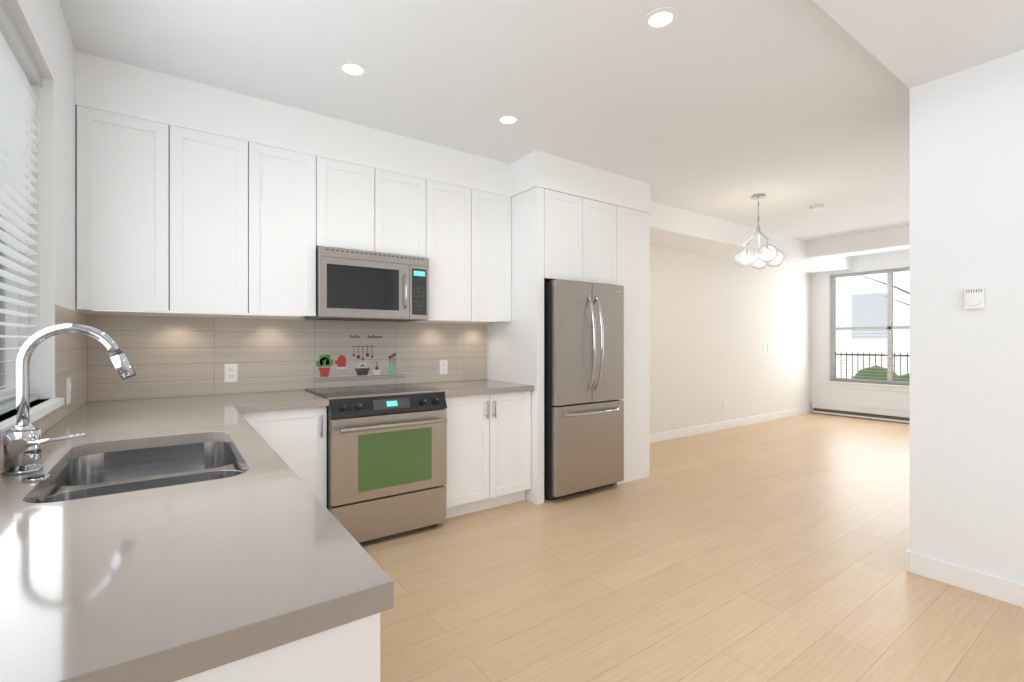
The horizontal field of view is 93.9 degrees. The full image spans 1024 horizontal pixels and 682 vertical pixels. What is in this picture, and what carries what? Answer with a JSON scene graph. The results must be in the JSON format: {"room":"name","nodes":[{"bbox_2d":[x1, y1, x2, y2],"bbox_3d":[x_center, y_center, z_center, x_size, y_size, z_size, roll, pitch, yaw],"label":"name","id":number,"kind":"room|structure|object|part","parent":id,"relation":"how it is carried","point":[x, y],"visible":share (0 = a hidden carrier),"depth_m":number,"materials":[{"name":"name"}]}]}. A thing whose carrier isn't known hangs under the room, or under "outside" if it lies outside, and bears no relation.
{"room":"kitchen","nodes":[
{"label":"kitchen","id":0,"kind":"room"},
{"bbox_2d":[0,0,85,420],"bbox_3d":[-0.662,-0.100,0.113,0.150,2.700,6.150,0,0,-35],"label":"wall","id":1,"kind":"structure","parent":0,"point":[46,20],"depth_m":2.11,"materials":[{"name":"white paint"}]},
{"bbox_2d":[0,0,63,440],"bbox_3d":[-1.434,-0.396,1.233,0.185,1.311,1.630,0,0,-35],"label":"window","id":2,"kind":"structure","parent":1,"relation":"in","point":[43,360],"depth_m":1.88,"materials":[{"name":"white"}]},
{"bbox_3d":[-1.485,-0.410,1.197,0.006,1.180,1.470,0,0,-35],"label":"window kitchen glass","id":3,"kind":"part","parent":2,"relation":"part of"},
{"bbox_2d":[0,0,41,414],"bbox_3d":[-1.423,-0.405,1.241,0.046,1.260,1.540,0,0,-35],"label":"window blind","id":4,"kind":"object","parent":2,"relation":"attached to","point":[19,73],"visible":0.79,"depth_m":1.65,"materials":[{"name":"white plastic"}]},
{"bbox_2d":[0,305,91,462],"bbox_3d":[-1.536,0.096,1.485,0.008,0.487,2.899,0,0,-35],"label":"tile backsplash","id":5,"kind":"structure","parent":1,"relation":"attached to","point":[73,351],"depth_m":2.25,"materials":[{"name":"beige tile"}]},
{"bbox_2d":[66,377,70,404],"bbox_3d":[-2.007,0.225,2.166,0.010,0.120,0.075,0,0,-35],"label":"light switch","id":6,"kind":"object","parent":5,"relation":"attached to","point":[68,390],"visible":1,"depth_m":2.15,"materials":[{"name":"white plastic"}]},
{"bbox_2d":[86,310,488,379],"bbox_3d":[-0.926,-0.100,3.939,4.140,2.700,0.400,0,0,-35],"label":"wall","id":7,"kind":"structure","parent":0,"point":[218,315],"depth_m":3.09,"materials":[{"name":"white paint"}]},
{"bbox_2d":[77,105,184,312],"bbox_3d":[-2.095,-0.674,2.649,0.438,1.008,0.348,0,0,-35],"label":"upper cabinet","id":8,"kind":"object","parent":7,"relation":"attached to","point":[172,219],"depth_m":2.51,"materials":[{"name":"white paint"}]},
{"bbox_2d":[185,128,264,314],"bbox_3d":[-1.810,-0.674,2.851,0.501,1.008,0.348,0,0,-35],"label":"upper cabinet","id":9,"kind":"object","parent":7,"relation":"attached to","point":[225,176],"depth_m":2.75,"materials":[{"name":"white paint"}]},
{"bbox_2d":[92,315,486,401],"bbox_3d":[-1.284,0.096,3.435,2.614,0.487,0.008,0,0,-35],"label":"tile backsplash","id":10,"kind":"structure","parent":7,"relation":"attached to","point":[168,356],"depth_m":3.19,"materials":[{"name":"beige tile"}]},
{"bbox_2d":[224,364,237,381],"bbox_3d":[-1.799,0.205,3.060,0.072,0.116,0.008,0,0,-35],"label":"outlet","id":11,"kind":"object","parent":10,"relation":"attached to","point":[230,372],"visible":1,"depth_m":3.06,"materials":[{"name":"white plastic"}]},
{"bbox_2d":[313,335,404,381],"bbox_3d":[-1.116,0.121,3.549,0.680,0.334,0.001,0,0,-35],"label":"sticker","id":12,"kind":"object","parent":10,"relation":"attached to","point":[324,361],"visible":1,"depth_m":3.52,"materials":[{"name":"multicoloured"}]},
{"bbox_2d":[440,360,447,373],"bbox_3d":[-0.563,0.215,3.936,0.072,0.116,0.008,0,0,-35],"label":"outlet","id":13,"kind":"object","parent":10,"relation":"attached to","point":[443,366],"visible":1,"depth_m":3.94,"materials":[{"name":"white plastic"}]},
{"bbox_2d":[265,145,328,316],"bbox_3d":[-1.500,-0.674,3.070,0.501,1.008,0.348,0,0,-35],"label":"upper cabinet","id":14,"kind":"object","parent":7,"relation":"attached to","point":[296,183],"depth_m":2.97,"materials":[{"name":"white paint"}]},
{"bbox_2d":[329,159,384,252],"bbox_3d":[-1.165,-0.893,3.307,0.441,0.571,0.348,0,0,-35],"label":"upper cabinet","id":15,"kind":"object","parent":7,"relation":"attached to","point":[356,192],"depth_m":3.19,"materials":[{"name":"white paint"}]},
{"bbox_2d":[305,246,428,321],"bbox_3d":[-1.005,-0.371,3.357,0.750,0.448,0.440,0,0,-35],"label":"microwave","id":16,"kind":"object","parent":15,"relation":"attached to","point":[354,285],"visible":1,"depth_m":3.19,"materials":[{"name":"silver metal"}]},
{"bbox_2d":[385,171,428,257],"bbox_3d":[-0.905,-0.893,3.492,0.440,0.571,0.348,0,0,-35],"label":"upper cabinet","id":17,"kind":"object","parent":7,"relation":"attached to","point":[406,197],"depth_m":3.40,"materials":[{"name":"white paint"}]},
{"bbox_2d":[423,180,480,320],"bbox_3d":[-0.570,-0.674,3.729,0.501,1.008,0.348,0,0,-35],"label":"upper cabinet","id":18,"kind":"object","parent":7,"relation":"attached to","point":[454,211],"depth_m":3.62,"materials":[{"name":"white paint"}]},
{"bbox_2d":[481,191,510,321],"bbox_3d":[-0.284,-0.674,3.931,0.440,1.008,0.348,0,0,-35],"label":"upper cabinet","id":19,"kind":"object","parent":7,"relation":"attached to","point":[495,209],"depth_m":3.83,"materials":[{"name":"white paint"}]},
{"bbox_2d":[511,187,588,290],"bbox_3d":[0.242,-0.837,4.100,0.467,0.683,0.682,0,0,-35],"label":"upper cabinet","id":20,"kind":"object","parent":7,"relation":"attached to","point":[558,235],"depth_m":3.79,"materials":[{"name":"white paint"}]},
{"bbox_2d":[589,199,616,284],"bbox_3d":[0.525,-0.837,4.300,0.468,0.683,0.682,0,0,-35],"label":"upper cabinet","id":21,"kind":"object","parent":7,"relation":"attached to","point":[602,216],"depth_m":4.06,"materials":[{"name":"white paint"}]},
{"bbox_2d":[59,0,909,241],"bbox_3d":[3.168,-1.500,3.070,9.820,0.100,6.550,0,0,-35],"label":"ceiling","id":22,"kind":"structure","parent":0,"point":[793,111],"depth_m":2.67,"materials":[{"name":"white paint"}]},
{"bbox_2d":[337,61,367,77],"bbox_3d":[-0.848,-1.448,2.545,0.153,0.005,0.157,0,0,-35],"label":"recessed light","id":23,"kind":"object","parent":22,"relation":"in","point":[351,67],"depth_m":2.55,"materials":[{"name":"white"}]},
{"bbox_2d":[75,50,909,273],"bbox_3d":[2.209,-1.315,4.425,9.520,0.270,2.930,0,0,-35],"label":"bulkhead","id":24,"kind":"object","parent":22,"relation":"attached to","point":[109,85],"visible":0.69,"depth_m":3.46,"materials":[{"name":"white paint"}]},
{"bbox_2d":[496,114,519,125],"bbox_3d":[-0.024,-1.448,3.128,0.156,0.005,0.157,0,0,-35],"label":"recessed light","id":25,"kind":"object","parent":22,"relation":"in","point":[506,118],"depth_m":3.12,"materials":[{"name":"white"}]},
{"bbox_2d":[643,7,678,30],"bbox_3d":[0.669,-1.448,2.150,0.157,0.005,0.158,0,0,-35],"label":"recessed light","id":26,"kind":"object","parent":22,"relation":"in","point":[660,17],"depth_m":2.15,"materials":[{"name":"white"}]},
{"bbox_2d":[734,194,784,269],"bbox_3d":[2.449,-1.089,4.773,0.463,0.720,0.457,0,0,-35],"label":"pendant chandelier","id":27,"kind":"object","parent":22,"relation":"hanging from","point":[758,252],"visible":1,"depth_m":4.75,"materials":[{"name":"glass"}]},
{"bbox_2d":[809,204,823,210],"bbox_3d":[3.274,-1.433,5.136,0.136,0.034,0.136,0,0,-35],"label":"smoke detector","id":28,"kind":"object","parent":22,"relation":"attached to","point":[817,207],"visible":1,"depth_m":5.11,"materials":[{"name":"white plastic"}]},
{"bbox_2d":[813,0,1023,88],"bbox_3d":[1.685,-1.410,0.225,3.810,0.080,3.320,0,0,-35],"label":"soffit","id":29,"kind":"structure","parent":22,"relation":"attached to","point":[909,44],"depth_m":2.12,"materials":[{"name":"white paint"}]},
{"bbox_2d":[359,413,1023,681],"bbox_3d":[3.168,1.300,3.070,9.820,0.100,6.550,0,0,-35],"label":"floor","id":30,"kind":"structure","parent":0,"point":[771,550],"depth_m":2.47,"materials":[{"name":"brown wood"}]},
{"bbox_2d":[175,613,379,681],"bbox_3d":[-0.582,0.815,0.683,0.635,0.870,0.473,0,0,-35],"label":"base cabinet","id":31,"kind":"object","parent":30,"relation":"on","point":[349,652],"depth_m":0.63,"materials":[{"name":"white paint"}]},
{"bbox_2d":[0,394,393,681],"bbox_3d":[-1.271,0.359,1.672,0.654,0.039,2.898,0,0,-35],"label":"countertop","id":32,"kind":"structure","parent":31,"relation":"on","point":[265,551],"depth_m":0.73,"materials":[{"name":"stone"}]},
{"bbox_2d":[2,324,135,482],"bbox_3d":[-1.162,0.146,1.256,0.271,0.387,0.183,0,0,-35],"label":"faucet","id":33,"kind":"object","parent":32,"relation":"on","point":[23,441],"visible":1,"depth_m":1.24,"materials":[{"name":"silver metal"}]},
{"bbox_2d":[35,442,243,502],"bbox_3d":[-1.052,0.485,1.399,0.470,0.210,0.780,0,0,-35],"label":"sink","id":34,"kind":"object","parent":32,"relation":"in","point":[98,474],"visible":0.17,"depth_m":1.62,"materials":[{"name":"silver metal"}]},
{"bbox_2d":[240,406,326,507],"bbox_3d":[-1.488,0.815,2.917,0.534,0.870,0.613,0,0,-35],"label":"base cabinet","id":35,"kind":"object","parent":30,"relation":"on","point":[298,436],"depth_m":2.75,"materials":[{"name":"white paint"}]},
{"bbox_2d":[224,390,328,411],"bbox_3d":[-1.452,0.359,2.919,0.479,0.039,0.654,0,0,-35],"label":"countertop","id":36,"kind":"structure","parent":35,"relation":"on","point":[277,400],"depth_m":2.78,"materials":[{"name":"stone"}]},
{"bbox_2d":[305,383,447,542],"bbox_3d":[-0.914,0.790,3.229,0.756,0.919,0.749,0,0,-35],"label":"range","id":37,"kind":"object","parent":30,"relation":"on","point":[386,459],"visible":0.88,"depth_m":2.97,"materials":[{"name":"silver metal"}]},
{"bbox_2d":[445,391,530,518],"bbox_3d":[-0.338,0.815,3.731,0.759,0.870,0.613,0,0,-35],"label":"base cabinet","id":38,"kind":"object","parent":30,"relation":"on","point":[488,451],"depth_m":3.47,"materials":[{"name":"white paint"}]},
{"bbox_2d":[415,380,533,396],"bbox_3d":[-0.327,0.359,3.715,0.761,0.039,0.653,0,0,-35],"label":"countertop","id":39,"kind":"structure","parent":38,"relation":"on","point":[476,387],"depth_m":3.57,"materials":[{"name":"stone"}]},
{"bbox_2d":[544,279,623,500],"bbox_3d":[0.454,0.390,4.126,0.750,1.720,0.830,0,0,-35],"label":"fridge","id":40,"kind":"object","parent":30,"relation":"on","point":[583,386],"visible":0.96,"depth_m":3.79,"materials":[{"name":"grey metal"}]},
{"bbox_2d":[613,206,649,484],"bbox_3d":[0.895,0.036,4.562,0.437,2.428,0.682,0,0,-35],"label":"panel","id":41,"kind":"object","parent":30,"relation":"on","point":[633,226],"depth_m":4.30,"materials":[{"name":"white paint"}]},
{"bbox_2d":[650,245,811,433],"bbox_3d":[3.009,-0.100,6.878,5.680,2.700,0.150,0,0,-35],"label":"wall","id":42,"kind":"structure","parent":0,"point":[716,323],"depth_m":6.78,"materials":[{"name":"white paint"}]},
{"bbox_2d":[723,401,726,408],"bbox_3d":[3.030,0.910,6.796,0.072,0.116,0.008,0,0,-35],"label":"outlet","id":43,"kind":"object","parent":42,"relation":"attached to","point":[724,404],"visible":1,"depth_m":6.79,"materials":[{"name":"white plastic"}]},
{"bbox_2d":[650,406,812,442],"bbox_3d":[2.995,1.195,6.767,5.530,0.110,0.017,0,0,-35],"label":"baseboard","id":44,"kind":"structure","parent":42,"relation":"attached to","point":[667,435],"depth_m":6.77,"materials":[{"name":"white wood"}]},
{"bbox_2d":[812,249,909,412],"bbox_3d":[6.219,-0.100,7.129,0.150,2.700,3.150,0,0,-35],"label":"wall","id":45,"kind":"structure","parent":0,"point":[824,393],"depth_m":8.01,"materials":[{"name":"white paint"}]},
{"bbox_2d":[813,412,903,422],"bbox_3d":[6.100,1.195,7.155,0.014,0.110,2.890,0,0,-35],"label":"baseboard","id":46,"kind":"structure","parent":45,"relation":"attached to","point":[813,412],"depth_m":7.77,"materials":[{"name":"white wood"}]},
{"bbox_2d":[813,403,909,422],"bbox_3d":[6.001,1.160,7.220,0.069,0.150,2.650,0,0,-35],"label":"heater","id":47,"kind":"object","parent":45,"relation":"attached to","point":[896,416],"visible":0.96,"depth_m":7.68,"materials":[{"name":"white metal"}]},
{"bbox_2d":[826,266,909,391],"bbox_3d":[5.924,-0.180,7.515,0.185,1.911,1.700,0,0,-35],"label":"window","id":48,"kind":"structure","parent":45,"relation":"in","point":[832,327],"depth_m":7.78,"materials":[{"name":"white"}]},
{"bbox_2d":[830,267,909,384],"bbox_3d":[5.915,-0.225,7.508,0.046,1.790,1.610,0,0,-35],"label":"window blind","id":49,"kind":"object","parent":48,"relation":"attached to","point":[873,272],"visible":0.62,"depth_m":7.63,"materials":[{"name":"white plastic"}]},
{"bbox_2d":[859,275,909,305],"bbox_3d":[8.765,-0.460,9.268,1.229,4.026,4.250,0,0,-35],"label":"power line","id":50,"kind":"object","parent":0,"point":[893,286],"depth_m":10.50,"materials":[{"name":"metal"}]},
{"bbox_2d":[910,76,945,560],"bbox_3d":[4.592,-0.100,4.226,5.860,2.700,0.150,0,0,-35],"label":"wall","id":51,"kind":"structure","parent":0,"point":[927,100],"depth_m":2.53,"materials":[{"name":"white paint"}]},
{"bbox_2d":[946,50,1023,583],"bbox_3d":[3.271,-0.060,1.152,0.150,2.620,3.300,0,0,-35],"label":"wall","id":52,"kind":"structure","parent":0,"point":[967,365],"depth_m":2.35,"materials":[{"name":"white paint"}]},
{"bbox_2d":[906,549,1023,607],"bbox_3d":[3.107,1.195,1.241,0.014,0.110,3.334,0,0,-35],"label":"baseboard","id":53,"kind":"structure","parent":52,"relation":"attached to","point":[991,586],"depth_m":2.39,"materials":[{"name":"white wood"}]},
{"bbox_2d":[964,288,984,308],"bbox_3d":[2.296,-0.210,2.373,0.030,0.100,0.070,0,0,-35],"label":"thermostat","id":54,"kind":"object","parent":52,"relation":"attached to","point":[974,298],"visible":1,"depth_m":2.36,"materials":[{"name":"white plastic"}]},
{"label":"outside","id":55,"kind":"structure","parent":0,"visible":0},
{"bbox_3d":[8.619,1.575,9.840,6.800,0.050,11.000,0,0,-35],"label":"ground","id":56,"kind":"structure","parent":55,"visible":0},
{"bbox_2d":[836,271,909,377],"bbox_3d":[11.508,-2.100,11.885,0.320,7.300,11.000,0,0,-35],"label":"building","id":57,"kind":"structure","parent":56,"relation":"on","point":[856,282],"depth_m":13.55,"materials":[{"name":"white"}]},
{"bbox_2d":[837,352,909,377],"bbox_3d":[7.777,0.890,8.631,0.030,1.320,8.000,0,0,-35],"label":"fence","id":58,"kind":"object","parent":56,"relation":"on","point":[869,354],"depth_m":9.65,"materials":[{"name":"grey metal"}]},
{"bbox_2d":[852,365,909,380],"bbox_3d":[8.166,1.100,7.191,1.000,1.300,5.351,0,0,-35],"label":"shrubs","id":59,"kind":"object","parent":56,"relation":"on","point":[871,374],"depth_m":8.76,"materials":[{"name":"green plant"}]}
]}

